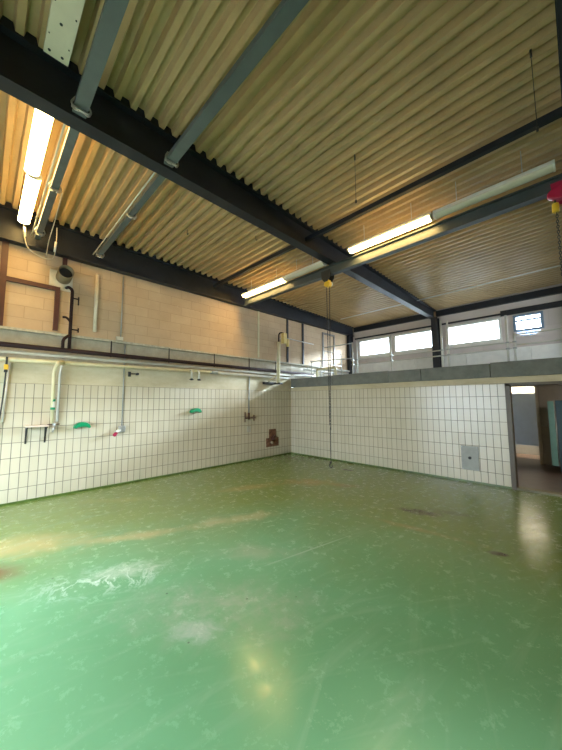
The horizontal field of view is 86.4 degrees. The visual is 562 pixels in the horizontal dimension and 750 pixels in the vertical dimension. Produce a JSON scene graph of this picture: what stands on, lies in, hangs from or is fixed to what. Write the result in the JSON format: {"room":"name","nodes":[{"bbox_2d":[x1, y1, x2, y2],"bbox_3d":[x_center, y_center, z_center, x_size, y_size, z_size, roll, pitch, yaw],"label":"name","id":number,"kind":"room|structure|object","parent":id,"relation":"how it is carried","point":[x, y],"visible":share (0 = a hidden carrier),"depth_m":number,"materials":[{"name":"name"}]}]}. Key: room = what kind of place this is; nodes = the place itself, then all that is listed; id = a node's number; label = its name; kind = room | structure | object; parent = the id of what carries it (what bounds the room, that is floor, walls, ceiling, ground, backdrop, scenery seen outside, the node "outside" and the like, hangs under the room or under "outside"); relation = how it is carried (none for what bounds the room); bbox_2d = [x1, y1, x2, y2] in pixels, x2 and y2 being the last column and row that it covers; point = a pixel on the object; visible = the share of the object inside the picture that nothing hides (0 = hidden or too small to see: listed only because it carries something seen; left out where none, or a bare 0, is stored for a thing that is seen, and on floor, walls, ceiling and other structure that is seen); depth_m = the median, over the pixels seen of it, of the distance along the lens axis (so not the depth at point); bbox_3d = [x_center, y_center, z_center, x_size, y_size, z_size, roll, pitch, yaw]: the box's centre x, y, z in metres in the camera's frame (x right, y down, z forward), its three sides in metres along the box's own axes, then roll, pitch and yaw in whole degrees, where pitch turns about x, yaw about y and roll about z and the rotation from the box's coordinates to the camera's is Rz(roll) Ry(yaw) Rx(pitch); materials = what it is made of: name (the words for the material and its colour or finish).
{"room":"processing plant","nodes":[
{"label":"processing plant","id":0,"kind":"room"},
{"bbox_2d":[0,241,346,503],"bbox_3d":[-1.337,-0.180,8.056,12.200,5.100,0.335,5,-7,-45],"label":"wall","id":1,"kind":"structure","parent":0,"point":[161,436],"depth_m":6.13,"materials":[{"name":"white tile"}]},
{"bbox_2d":[1,363,9,421],"bbox_3d":[-4.366,0.273,4.749,0.054,0.941,0.024,5,-7,-45],"label":"conduit","id":2,"kind":"object","parent":1,"relation":"attached to","point":[5,396],"visible":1,"depth_m":4.74,"materials":[{"name":"white paint"}]},
{"bbox_2d":[0,240,60,330],"bbox_3d":[-4.204,-1.450,5.030,0.790,1.380,0.050,5,-7,-45],"label":"frame","id":3,"kind":"object","parent":1,"relation":"attached to","point":[5,245],"depth_m":4.83,"materials":[{"name":"red metal"}]},
{"bbox_2d":[24,425,48,443],"bbox_3d":[-4.027,0.980,4.923,0.300,0.298,0.200,5,-7,-45],"label":"wall shelf","id":4,"kind":"object","parent":1,"relation":"attached to","point":[27,426],"visible":1,"depth_m":4.91,"materials":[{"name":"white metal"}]},
{"bbox_2d":[49,265,73,291],"bbox_3d":[-3.843,-1.714,5.264,0.340,0.385,0.265,5,-7,-45],"label":"duct","id":5,"kind":"object","parent":1,"relation":"attached to","point":[62,278],"visible":1,"depth_m":5.28,"materials":[{"name":"black metal"}]},
{"bbox_2d":[62,257,67,264],"bbox_3d":[-3.899,-2.021,5.396,0.070,0.180,0.040,5,-7,-45],"label":"stub","id":6,"kind":"object","parent":1,"relation":"attached to","point":[65,260],"visible":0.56,"depth_m":5.38,"materials":[{"name":"red paint"}]},
{"bbox_2d":[73,422,90,428],"bbox_3d":[-3.592,0.904,5.402,0.248,0.110,0.150,5,-7,-45],"label":"holder","id":7,"kind":"object","parent":1,"relation":"attached to","point":[79,424],"visible":1,"depth_m":5.34,"materials":[{"name":"green plastic"}]},
{"bbox_2d":[93,274,98,331],"bbox_3d":[-3.519,-1.374,5.692,0.060,1.120,0.060,5,-7,-45],"label":"tube","id":8,"kind":"object","parent":1,"relation":"attached to","point":[97,275],"visible":1,"depth_m":5.67,"materials":[{"name":"white plastic"}]},
{"bbox_2d":[113,344,125,436],"bbox_3d":[-3.164,0.279,5.895,0.117,1.821,0.263,-2,-6,23],"label":"pipe","id":9,"kind":"object","parent":1,"relation":"attached to","point":[121,428],"visible":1,"depth_m":5.92,"materials":[{"name":"metal"}]},
{"bbox_2d":[116,276,123,340],"bbox_3d":[-3.216,-1.347,6.009,0.120,1.320,0.049,5,-7,-45],"label":"conduit","id":10,"kind":"object","parent":1,"relation":"attached to","point":[120,338],"visible":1,"depth_m":6.00,"materials":[{"name":"beige paint"}]},
{"bbox_2d":[0,349,290,375],"bbox_3d":[-2.602,-0.227,6.505,8.180,0.066,0.056,5,-7,-45],"label":"pipe","id":11,"kind":"object","parent":1,"relation":"attached to","point":[1,350],"visible":0.92,"depth_m":5.92,"materials":[{"name":"metal"}]},
{"bbox_2d":[0,452,291,506],"bbox_3d":[-2.608,2.168,6.366,8.300,0.035,0.012,5,-7,-45],"label":"baseboard","id":12,"kind":"structure","parent":1,"relation":"attached to","point":[99,487],"depth_m":5.86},
{"bbox_2d":[0,341,313,374],"bbox_3d":[-2.189,-0.400,6.850,9.230,0.327,0.104,5,-7,-45],"label":"pipe","id":13,"kind":"object","parent":1,"relation":"attached to","point":[2,344],"visible":0.99,"depth_m":5.97,"materials":[{"name":"metal"}]},
{"bbox_2d":[61,286,78,348],"bbox_3d":[-3.764,-1.029,5.358,0.257,1.135,0.164,5,-7,-45],"label":"pipe","id":14,"kind":"object","parent":13,"relation":"attached to","point":[70,319],"visible":1,"depth_m":5.32,"materials":[{"name":"black metal"}]},
{"bbox_2d":[0,326,342,369],"bbox_3d":[-1.321,-0.494,7.853,11.900,0.040,0.085,5,-7,-45],"label":"trim","id":15,"kind":"structure","parent":1,"relation":"attached to","point":[1,327],"depth_m":6.06,"materials":[{"name":"grey metal"}]},
{"bbox_2d":[5,202,350,326],"bbox_3d":[-1.278,-2.391,7.970,11.900,0.292,0.140,5,-7,-45],"label":"trim","id":16,"kind":"structure","parent":1,"relation":"attached to","point":[8,204],"depth_m":5.99,"materials":[{"name":"black paint"}]},
{"bbox_2d":[190,408,201,412],"bbox_3d":[-1.999,0.829,7.003,0.248,0.110,0.150,5,-7,-45],"label":"holder","id":17,"kind":"object","parent":1,"relation":"attached to","point":[192,410],"visible":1,"depth_m":6.94,"materials":[{"name":"green plastic"}]},
{"bbox_2d":[245,373,255,431],"bbox_3d":[-0.855,0.721,8.224,0.374,1.670,0.056,5,-7,-45],"label":"pipe","id":18,"kind":"object","parent":1,"relation":"attached to","point":[248,417],"visible":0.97,"depth_m":8.18,"materials":[{"name":"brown metal"}]},
{"bbox_2d":[258,311,258,356],"bbox_3d":[-0.646,-1.170,8.588,0.050,1.340,0.020,5,-7,-45],"label":"cable cover","id":19,"kind":"object","parent":1,"relation":"attached to","point":[258,311],"visible":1,"depth_m":8.58,"materials":[{"name":"beige paint"}]},
{"bbox_2d":[266,429,278,446],"bbox_3d":[-0.236,1.834,8.746,0.490,0.500,0.050,5,-7,-45],"label":"bracket","id":20,"kind":"object","parent":1,"relation":"attached to","point":[272,440],"depth_m":8.73,"materials":[{"name":"red metal"}]},
{"bbox_2d":[286,319,288,361],"bbox_3d":[0.204,-1.080,9.417,0.060,1.380,0.040,5,-7,-45],"label":"steel post","id":21,"kind":"object","parent":1,"relation":"attached to","point":[287,348],"visible":0.89,"depth_m":9.40,"materials":[{"name":"metal"}]},
{"bbox_2d":[263,332,313,384],"bbox_3d":[0.276,-0.466,9.157,1.800,1.550,0.493,5,-7,-45],"label":"swivel arm","id":22,"kind":"object","parent":1,"relation":"attached to","point":[284,340],"visible":1,"depth_m":8.76},
{"bbox_2d":[210,370,315,379],"bbox_3d":[-0.299,-0.001,8.716,3.983,0.194,0.148,5,-7,-43],"label":"pipe","id":23,"kind":"object","parent":22,"relation":"attached to","point":[212,371],"visible":0.98,"depth_m":8.29,"materials":[{"name":"metal"}]},
{"bbox_2d":[302,323,303,363],"bbox_3d":[0.728,-1.036,9.938,0.070,1.380,0.040,5,-7,-45],"label":"steel post","id":24,"kind":"object","parent":1,"relation":"attached to","point":[302,323],"visible":1,"depth_m":9.91,"materials":[{"name":"metal"}]},
{"bbox_2d":[303,365,349,374],"bbox_3d":[1.648,-0.148,10.663,2.700,0.190,0.190,5,-7,-45],"label":"pipes","id":25,"kind":"object","parent":1,"relation":"attached to","point":[307,366],"visible":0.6,"depth_m":10.20,"materials":[{"name":"silver metal"}]},
{"bbox_2d":[322,332,334,366],"bbox_3d":[1.748,-0.890,10.953,0.760,1.260,0.030,5,-7,-45],"label":"door frame","id":26,"kind":"structure","parent":1,"relation":"attached to","point":[323,333],"depth_m":10.77,"materials":[{"name":"grey metal"}]},
{"bbox_2d":[0,453,561,749],"bbox_3d":[2.264,2.084,4.525,13.000,0.230,10.100,5,-7,-45],"label":"floor","id":27,"kind":"structure","parent":0,"point":[291,601],"depth_m":2.28,"materials":[{"name":"green paint"}]},
{"bbox_2d":[512,393,538,445],"bbox_3d":[6.597,1.429,8.670,0.050,1.770,1.460,5,-7,-45],"label":"panel","id":28,"kind":"object","parent":27,"relation":"on","point":[524,404],"visible":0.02,"depth_m":8.39,"materials":[{"name":"grey metal"}]},
{"bbox_2d":[547,400,561,471],"bbox_3d":[6.412,1.326,6.384,0.600,1.570,0.965,5,-7,-45],"label":"cabinet","id":29,"kind":"object","parent":27,"relation":"on","point":[553,415],"visible":1,"depth_m":6.46,"materials":[{"name":"metal"}]},
{"bbox_2d":[0,0,561,327],"bbox_3d":[2.008,-2.744,4.720,12.538,0.403,10.200,5,-7,-45],"label":"ceiling","id":30,"kind":"structure","parent":0,"point":[410,89],"depth_m":3.52,"materials":[{"name":"beige metal"}]},
{"bbox_2d":[17,173,41,224],"bbox_3d":[-3.701,-2.626,4.388,0.162,0.251,1.410,5,-7,-45],"label":"lamp","id":31,"kind":"object","parent":30,"relation":"hanging from","point":[31,186],"visible":0.88,"depth_m":4.27,"materials":[{"name":"white plastic"}]},
{"bbox_2d":[23,224,56,259],"bbox_3d":[-4.029,-2.257,4.998,0.462,0.584,0.091,4,-7,-40],"label":"cable","id":32,"kind":"object","parent":31,"relation":"hanging from","point":[24,228],"visible":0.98,"depth_m":5.01,"materials":[{"name":"white plastic"}]},
{"bbox_2d":[24,109,53,176],"bbox_3d":[-2.717,-2.729,3.363,0.162,0.266,1.380,5,-7,-45],"label":"lamp","id":33,"kind":"object","parent":30,"relation":"hanging from","point":[42,123],"visible":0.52,"depth_m":3.36,"materials":[{"name":"white plastic"}]},
{"bbox_2d":[43,0,84,66],"bbox_3d":[-1.098,-2.888,1.751,0.175,0.086,2.480,5,-7,-45],"label":"metal tray","id":34,"kind":"object","parent":30,"relation":"attached to","point":[64,16],"visible":1,"depth_m":2.41,"materials":[{"name":"white paint"}]},
{"bbox_2d":[0,15,424,302],"bbox_3d":[0.887,-2.624,5.810,11.900,0.292,0.155,5,-7,-45],"label":"trim","id":35,"kind":"structure","parent":30,"relation":"attached to","point":[5,20],"depth_m":3.29,"materials":[{"name":"black paint"}]},
{"bbox_2d":[242,269,286,297],"bbox_3d":[-0.430,-2.244,7.246,0.162,0.386,1.510,5,-7,-45],"label":"lamp","id":36,"kind":"object","parent":30,"relation":"hanging from","point":[280,280],"visible":0.91,"depth_m":7.14,"materials":[{"name":"white plastic"}]},
{"bbox_2d":[242,278,284,297],"bbox_3d":[-0.429,-2.077,7.231,0.150,0.045,1.470,5,-7,-45],"label":"diffuser","id":37,"kind":"object","parent":36,"relation":"attached to","point":[281,280],"depth_m":7.16,"materials":[{"name":"white plastic"}]},
{"bbox_2d":[284,256,326,280],"bbox_3d":[0.495,-2.336,6.323,0.162,0.397,1.050,5,-7,-45],"label":"lamp","id":38,"kind":"object","parent":30,"relation":"hanging from","point":[319,264],"visible":0.87,"depth_m":6.25,"materials":[{"name":"white plastic"}]},
{"bbox_2d":[285,263,323,280],"bbox_3d":[0.496,-2.164,6.308,0.150,0.045,1.010,5,-7,-45],"label":"diffuser","id":39,"kind":"object","parent":38,"relation":"attached to","point":[315,266],"depth_m":6.26,"materials":[{"name":"white plastic"}]},
{"bbox_2d":[354,154,356,202],"bbox_3d":[0.941,-2.487,3.784,0.020,0.658,0.017,5,-7,-45],"label":"hanging wire","id":40,"kind":"object","parent":30,"relation":"hanging from","point":[354,154],"visible":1,"depth_m":3.78,"materials":[{"name":"black metal"}]},
{"bbox_2d":[347,203,433,253],"bbox_3d":[1.755,-2.472,4.981,0.162,0.418,1.420,5,-7,-45],"label":"lamp","id":41,"kind":"object","parent":30,"relation":"hanging from","point":[426,218],"visible":1,"depth_m":4.85,"materials":[{"name":"white plastic"}]},
{"bbox_2d":[348,216,430,252],"bbox_3d":[1.756,-2.289,4.965,0.150,0.045,1.380,5,-7,-45],"label":"diffuser","id":42,"kind":"object","parent":41,"relation":"attached to","point":[423,220],"depth_m":4.87,"materials":[{"name":"white plastic"}]},
{"bbox_2d":[340,265,560,319],"bbox_3d":[4.316,-2.251,8.681,0.032,0.093,6.110,5,-7,-45],"label":"conduit","id":43,"kind":"object","parent":30,"relation":"attached to","point":[557,265],"visible":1,"depth_m":7.96,"materials":[{"name":"white metal"}]},
{"bbox_2d":[432,151,555,219],"bbox_3d":[2.747,-2.571,3.991,0.162,0.432,1.330,5,-7,-45],"label":"lamp","id":44,"kind":"object","parent":30,"relation":"hanging from","point":[549,167],"visible":1,"depth_m":3.86,"materials":[{"name":"white plastic"}]},
{"bbox_2d":[529,49,538,131],"bbox_3d":[2.248,-2.536,2.658,0.020,0.802,0.017,5,-7,-45],"label":"hanging wire","id":45,"kind":"object","parent":30,"relation":"hanging from","point":[530,50],"visible":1,"depth_m":2.66,"materials":[{"name":"black metal"}]},
{"bbox_2d":[291,374,561,486],"bbox_3d":[3.768,1.128,6.049,0.160,2.090,9.600,5,-7,-45],"label":"wall","id":46,"kind":"structure","parent":0,"point":[416,426],"depth_m":6.72,"materials":[{"name":"white tile"}]},
{"bbox_2d":[292,452,511,488],"bbox_3d":[2.261,2.233,7.350,0.012,0.035,5.468,5,-7,-45],"label":"baseboard","id":47,"kind":"structure","parent":46,"relation":"attached to","point":[495,485],"depth_m":6.61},
{"bbox_2d":[461,445,479,470],"bbox_3d":[3.731,1.640,5.908,0.030,0.465,0.300,5,-7,-45],"label":"hatch","id":48,"kind":"object","parent":46,"relation":"attached to","point":[469,454],"visible":1,"depth_m":5.90,"materials":[{"name":"grey metal"}]},
{"bbox_2d":[505,381,561,496],"bbox_3d":[4.887,1.060,4.921,0.190,1.935,1.820,5,-7,-45],"label":"door frame","id":49,"kind":"structure","parent":46,"relation":"in","point":[508,393],"depth_m":5.44,"materials":[{"name":"grey metal"}]},
{"bbox_2d":[354,343,561,373],"bbox_3d":[6.303,-0.193,8.712,0.260,1.070,9.588,5,-7,-45],"label":"wall","id":50,"kind":"structure","parent":0,"point":[547,350],"depth_m":9.02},
{"bbox_2d":[353,284,561,363],"bbox_3d":[6.168,-1.679,8.929,0.320,1.930,9.900,5,-7,-45],"label":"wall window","id":51,"kind":"structure","parent":50,"relation":"in","point":[553,316],"depth_m":8.89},
{"bbox_2d":[358,336,390,358],"bbox_3d":[3.568,-1.032,11.428,0.190,0.730,1.340,5,-7,-45],"label":"window","id":52,"kind":"structure","parent":51,"relation":"attached to","point":[361,356],"depth_m":11.42,"materials":[{"name":"white plastic"}]},
{"bbox_2d":[393,329,431,354],"bbox_3d":[4.596,-1.129,10.402,0.190,0.730,1.390,5,-7,-45],"label":"window","id":53,"kind":"structure","parent":51,"relation":"attached to","point":[425,349],"depth_m":10.43,"materials":[{"name":"white plastic"}]},
{"bbox_2d":[445,318,503,348],"bbox_3d":[5.856,-1.246,9.143,0.190,0.730,1.500,5,-7,-45],"label":"window","id":54,"kind":"structure","parent":51,"relation":"attached to","point":[498,340],"depth_m":9.01,"materials":[{"name":"white plastic"}]},
{"bbox_2d":[513,311,544,338],"bbox_3d":[6.813,-1.365,8.233,0.130,0.665,0.650,5,-7,-45],"label":"window","id":55,"kind":"structure","parent":51,"relation":"attached to","point":[541,317],"depth_m":8.20,"materials":[{"name":"white plastic"}]},
{"bbox_2d":[511,386,539,454],"bbox_3d":[8.168,1.123,7.974,0.100,2.300,6.100,5,-7,-45],"label":"wall","id":56,"kind":"structure","parent":0,"point":[521,449],"depth_m":8.83,"materials":[{"name":"white paint"}]},
{"bbox_2d":[511,384,561,456],"bbox_3d":[7.276,1.129,6.726,0.080,2.015,5.600,5,-7,-45],"label":"wall","id":57,"kind":"structure","parent":0,"point":[557,384],"depth_m":7.51,"materials":[{"name":"grey paint"}]},
{"bbox_2d":[534,386,561,465],"bbox_3d":[6.628,1.219,7.221,0.126,1.930,0.665,5,-7,-45],"label":"door","id":58,"kind":"structure","parent":57,"relation":"in","point":[543,394],"depth_m":7.36,"materials":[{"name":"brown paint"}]},
{"bbox_3d":[4.994,0.084,7.376,3.440,0.205,9.600,5,-7,-45],"label":"floor","id":59,"kind":"structure","parent":0,"visible":0},
{"bbox_2d":[291,376,333,387],"bbox_3d":[0.920,0.209,8.928,0.130,0.268,1.588,5,-7,-45],"label":"edge slab","id":60,"kind":"structure","parent":59,"relation":"attached to","point":[312,381],"depth_m":8.85,"materials":[{"name":"grey concrete"}]},
{"bbox_2d":[311,360,321,376],"bbox_3d":[1.078,-0.143,9.148,0.033,0.594,0.392,5,-7,-45],"label":"hoop","id":61,"kind":"object","parent":59,"relation":"on","point":[318,360],"visible":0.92,"depth_m":9.05,"materials":[{"name":"white paint"}]},
{"bbox_2d":[316,367,336,376],"bbox_3d":[1.329,-0.058,8.803,0.073,0.324,0.738,5,-7,-45],"label":"pipe","id":62,"kind":"object","parent":59,"relation":"on","point":[326,368],"visible":0.95,"depth_m":8.76,"materials":[{"name":"metal"}]},
{"bbox_2d":[323,351,341,374],"bbox_3d":[1.615,-0.279,9.273,0.948,0.882,0.028,5,-7,-45],"label":"hoop","id":63,"kind":"object","parent":59,"relation":"on","point":[324,351],"visible":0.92,"depth_m":9.37,"materials":[{"name":"white paint"}]},
{"bbox_2d":[347,335,353,373],"bbox_3d":[2.749,-0.590,11.845,0.270,1.950,0.125,5,-7,-45],"label":"steel column","id":64,"kind":"structure","parent":59,"relation":"on","point":[349,338],"depth_m":11.81,"materials":[{"name":"black metal"}]},
{"bbox_2d":[0,204,353,336],"bbox_3d":[-1.295,-2.180,7.934,11.850,0.562,0.150,5,-7,-45],"label":"steel beam","id":65,"kind":"structure","parent":64,"relation":"on","point":[74,245],"depth_m":6.21,"materials":[{"name":"black metal"}]},
{"bbox_2d":[351,342,353,373],"bbox_3d":[1.973,-0.417,8.227,0.060,0.968,0.060,5,-7,-45],"label":"railing post","id":66,"kind":"object","parent":59,"relation":"on","point":[352,360],"visible":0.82,"depth_m":8.21,"materials":[{"name":"grey metal"}]},
{"bbox_2d":[310,358,351,361],"bbox_3d":[1.444,-0.436,8.761,0.028,0.078,1.501,5,-7,-45],"label":"bar","id":67,"kind":"object","parent":66,"relation":"attached to","point":[344,358],"visible":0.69,"depth_m":8.70,"materials":[{"name":"white paint"}]},
{"bbox_2d":[356,342,358,372],"bbox_3d":[2.072,-0.427,8.128,0.060,0.968,0.060,5,-7,-45],"label":"railing post","id":68,"kind":"object","parent":59,"relation":"on","point":[357,364],"visible":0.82,"depth_m":8.13,"materials":[{"name":"grey metal"}]},
{"bbox_2d":[333,371,388,384],"bbox_3d":[2.053,0.097,7.797,0.130,0.280,1.598,5,-7,-45],"label":"edge slab","id":69,"kind":"structure","parent":59,"relation":"attached to","point":[382,376],"depth_m":7.68,"materials":[{"name":"grey concrete"}]},
{"bbox_2d":[390,335,392,370],"bbox_3d":[2.750,-0.505,7.452,0.060,0.998,0.060,5,-7,-45],"label":"railing post","id":70,"kind":"object","parent":59,"relation":"on","point":[391,355],"visible":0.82,"depth_m":7.44,"materials":[{"name":"grey metal"}]},
{"bbox_2d":[388,369,420,382],"bbox_3d":[2.888,0.025,6.963,0.130,0.268,0.743,5,-7,-45],"label":"edge slab","id":71,"kind":"structure","parent":59,"relation":"attached to","point":[412,375],"depth_m":6.90,"materials":[{"name":"grey concrete"}]},
{"bbox_2d":[431,317,441,367],"bbox_3d":[5.043,-0.842,9.696,0.205,2.050,0.200,5,-7,-45],"label":"steel column","id":72,"kind":"structure","parent":59,"relation":"on","point":[435,325],"depth_m":9.66,"materials":[{"name":"black metal"}]},
{"bbox_2d":[0,21,435,318],"bbox_3d":[0.871,-2.448,5.777,11.850,0.493,0.165,5,-7,-45],"label":"steel beam","id":73,"kind":"structure","parent":72,"relation":"on","point":[28,74],"depth_m":3.38,"materials":[{"name":"black metal"}]},
{"bbox_2d":[34,127,79,239],"bbox_3d":[-3.068,-2.373,3.999,0.143,0.172,2.880,5,-7,-45],"label":"channel","id":74,"kind":"object","parent":73,"relation":"attached to","point":[71,137],"visible":0.99,"depth_m":3.68,"materials":[{"name":"metal"}]},
{"bbox_2d":[31,124,65,236],"bbox_3d":[-3.124,-2.395,3.945,0.020,0.020,2.860,5,-7,-45],"label":"conduit","id":75,"kind":"object","parent":74,"relation":"attached to","point":[64,125],"visible":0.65,"depth_m":3.59,"materials":[{"name":"white paint"}]},
{"bbox_2d":[45,193,62,256],"bbox_3d":[-3.389,-2.174,4.439,0.017,0.281,1.602,5,-7,-44],"label":"loose cable","id":76,"kind":"object","parent":74,"relation":"attached to","point":[62,193],"visible":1,"depth_m":4.32,"materials":[{"name":"plastic"}]},
{"bbox_2d":[95,174,164,257],"bbox_3d":[-2.438,-2.320,4.626,0.143,0.172,2.880,5,-7,-45],"label":"channel","id":77,"kind":"object","parent":73,"relation":"attached to","point":[158,179],"visible":0.96,"depth_m":4.33,"materials":[{"name":"metal"}]},
{"bbox_2d":[93,172,154,254],"bbox_3d":[-2.494,-2.342,4.571,0.020,0.020,2.860,5,-7,-45],"label":"conduit","id":78,"kind":"object","parent":77,"relation":"attached to","point":[153,174],"visible":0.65,"depth_m":4.25,"materials":[{"name":"grey metal"}]},
{"bbox_2d":[243,173,561,306],"bbox_3d":[2.092,-2.181,4.852,0.110,0.185,8.640,5,-7,-45],"label":"rail","id":79,"kind":"object","parent":73,"relation":"attached to","point":[536,192],"visible":1,"depth_m":4.63,"materials":[{"name":"grey metal"}]},
{"bbox_2d":[321,269,333,467],"bbox_3d":[0.947,-0.153,5.833,0.160,3.850,0.220,5,-7,-45],"label":"chain hoist","id":80,"kind":"object","parent":79,"relation":"hanging from","point":[325,276],"visible":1,"depth_m":5.89,"materials":[{"name":"black metal"}]},
{"bbox_2d":[547,180,561,275],"bbox_3d":[3.336,-1.667,3.482,0.265,1.273,0.294,5,-7,-45],"label":"chain hoist","id":81,"kind":"object","parent":79,"relation":"hanging from","point":[555,195],"visible":1,"depth_m":3.50,"materials":[{"name":"paint"}]},
{"bbox_2d":[439,321,443,366],"bbox_3d":[3.569,-0.646,6.640,0.060,1.128,0.060,5,-7,-45],"label":"railing post","id":82,"kind":"object","parent":59,"relation":"on","point":[440,322],"visible":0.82,"depth_m":6.63,"materials":[{"name":"grey metal"}]},
{"bbox_2d":[358,342,511,359],"bbox_3d":[3.273,-0.520,6.956,0.024,0.024,3.360,5,-7,-45],"label":"bar","id":83,"kind":"object","parent":82,"relation":"attached to","point":[509,342],"visible":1,"depth_m":6.73,"materials":[{"name":"white paint"}]},
{"bbox_2d":[359,348,512,364],"bbox_3d":[3.273,-0.401,6.946,0.024,0.024,3.360,5,-7,-45],"label":"bar","id":84,"kind":"object","parent":82,"relation":"attached to","point":[510,348],"visible":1,"depth_m":6.70,"materials":[{"name":"white paint"}]},
{"bbox_2d":[446,321,450,366],"bbox_3d":[3.661,-0.645,6.548,0.060,1.108,0.060,5,-7,-45],"label":"railing post","id":85,"kind":"object","parent":59,"relation":"on","point":[447,332],"visible":0.82,"depth_m":6.54,"materials":[{"name":"grey metal"}]},
{"bbox_2d":[421,364,491,380],"bbox_3d":[3.608,-0.042,6.244,0.130,0.268,1.273,5,-7,-45],"label":"edge slab","id":86,"kind":"structure","parent":59,"relation":"attached to","point":[479,370],"depth_m":6.15,"materials":[{"name":"grey concrete"}]},
{"bbox_2d":[504,315,509,360],"bbox_3d":[4.395,-0.664,5.810,0.060,1.008,0.060,5,-7,-45],"label":"railing post","id":87,"kind":"object","parent":59,"relation":"on","point":[505,316],"visible":0.82,"depth_m":5.80,"materials":[{"name":"grey metal"}]},
{"bbox_2d":[512,333,516,360],"bbox_3d":[4.474,-0.482,5.716,0.060,0.628,0.060,5,-7,-45],"label":"railing post","id":88,"kind":"object","parent":59,"relation":"on","point":[514,341],"visible":0.82,"depth_m":5.71,"materials":[{"name":"grey metal"}]},
{"bbox_2d":[515,328,561,334],"bbox_3d":[5.765,-0.896,4.452,0.028,0.028,3.660,5,-7,-45],"label":"bar","id":89,"kind":"object","parent":88,"relation":"attached to","point":[556,328],"visible":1,"depth_m":5.48,"materials":[{"name":"white paint"}]},
{"bbox_2d":[516,339,561,344],"bbox_3d":[5.766,-0.697,4.434,0.024,0.024,3.660,5,-7,-45],"label":"bar","id":90,"kind":"object","parent":88,"relation":"attached to","point":[558,339],"visible":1,"depth_m":5.45,"materials":[{"name":"white paint"}]},
{"bbox_2d":[490,357,561,377],"bbox_3d":[4.638,-0.145,5.217,0.130,0.280,1.618,5,-7,-45],"label":"edge slab","id":91,"kind":"structure","parent":59,"relation":"attached to","point":[547,366],"depth_m":5.36,"materials":[{"name":"grey concrete"}]},
{"bbox_3d":[7.416,-1.064,7.327,0.205,2.050,0.160,5,-7,-45],"label":"steel column","id":92,"kind":"structure","parent":59,"relation":"on","visible":0},
{"bbox_2d":[555,0,561,99],"bbox_3d":[3.296,-2.692,3.357,11.850,0.528,0.165,5,-7,-45],"label":"steel beam","id":93,"kind":"structure","parent":92,"relation":"on","point":[558,3],"depth_m":2.29,"materials":[{"name":"black metal"}]},
{"bbox_2d":[71,0,128,118],"bbox_3d":[0.168,-2.677,0.762,0.168,0.172,5.925,5,-7,-45],"label":"channel","id":94,"kind":"object","parent":93,"relation":"attached to","point":[113,11],"visible":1,"depth_m":2.35,"materials":[{"name":"metal"}]},
{"bbox_2d":[164,0,308,167],"bbox_3d":[0.786,-2.625,1.375,0.164,0.172,5.925,5,-7,-45],"label":"channel","id":95,"kind":"object","parent":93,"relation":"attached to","point":[286,11],"visible":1,"depth_m":2.49,"materials":[{"name":"metal"}]},
{"bbox_2d":[213,106,561,287],"bbox_3d":[1.438,-2.497,4.340,0.065,0.070,8.800,5,-7,-45],"label":"angle purlin","id":96,"kind":"object","parent":93,"relation":"attached to","point":[555,114],"visible":1,"depth_m":3.86,"materials":[{"name":"black paint"}]},
{"bbox_3d":[-2.279,-0.870,0.251,0.200,5.100,10.100,5,-7,-45],"label":"wall","id":97,"kind":"structure","parent":0,"visible":0},
{"bbox_2d":[0,357,194,372],"bbox_3d":[-3.749,-0.210,5.313,4.881,0.127,0.072,5,-7,-45],"label":"pipe","id":98,"kind":"object","parent":97,"relation":"attached to","point":[10,359],"visible":1,"depth_m":5.54,"materials":[{"name":"paint"}]},
{"bbox_2d":[0,357,8,417],"bbox_3d":[-4.336,0.385,4.656,0.170,1.341,0.065,-4,-6,33],"label":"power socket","id":99,"kind":"object","parent":98,"relation":"hanging from","point":[6,365],"visible":1,"depth_m":4.66,"materials":[{"name":"yellow paint"}]},
{"bbox_2d":[3,364,8,371],"bbox_3d":[-4.299,-0.103,4.674,0.055,0.125,0.070,5,-7,-45],"label":"socket","id":100,"kind":"object","parent":99,"relation":"attached to","point":[6,366],"depth_m":4.65,"materials":[{"name":"yellow plastic"}]},
{"bbox_2d":[47,361,64,431],"bbox_3d":[-3.809,0.362,5.095,0.197,1.220,0.312,5,-7,-45],"label":"pipe","id":101,"kind":"object","parent":98,"relation":"attached to","point":[57,364],"visible":1,"depth_m":5.12,"materials":[{"name":"beige paint"}]},
{"bbox_2d":[47,421,59,431],"bbox_3d":[-3.878,0.880,5.102,0.170,0.191,0.138,5,-7,-45],"label":"tap","id":102,"kind":"object","parent":101,"relation":"on","point":[53,424],"depth_m":5.10,"materials":[{"name":"silver metal"}]},
{"bbox_2d":[189,369,210,380],"bbox_3d":[-1.895,0.009,7.095,0.620,0.258,0.117,5,-7,-45],"label":"pipe","id":103,"kind":"object","parent":98,"relation":"attached to","point":[198,371],"visible":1,"depth_m":7.01,"materials":[{"name":"metal"}]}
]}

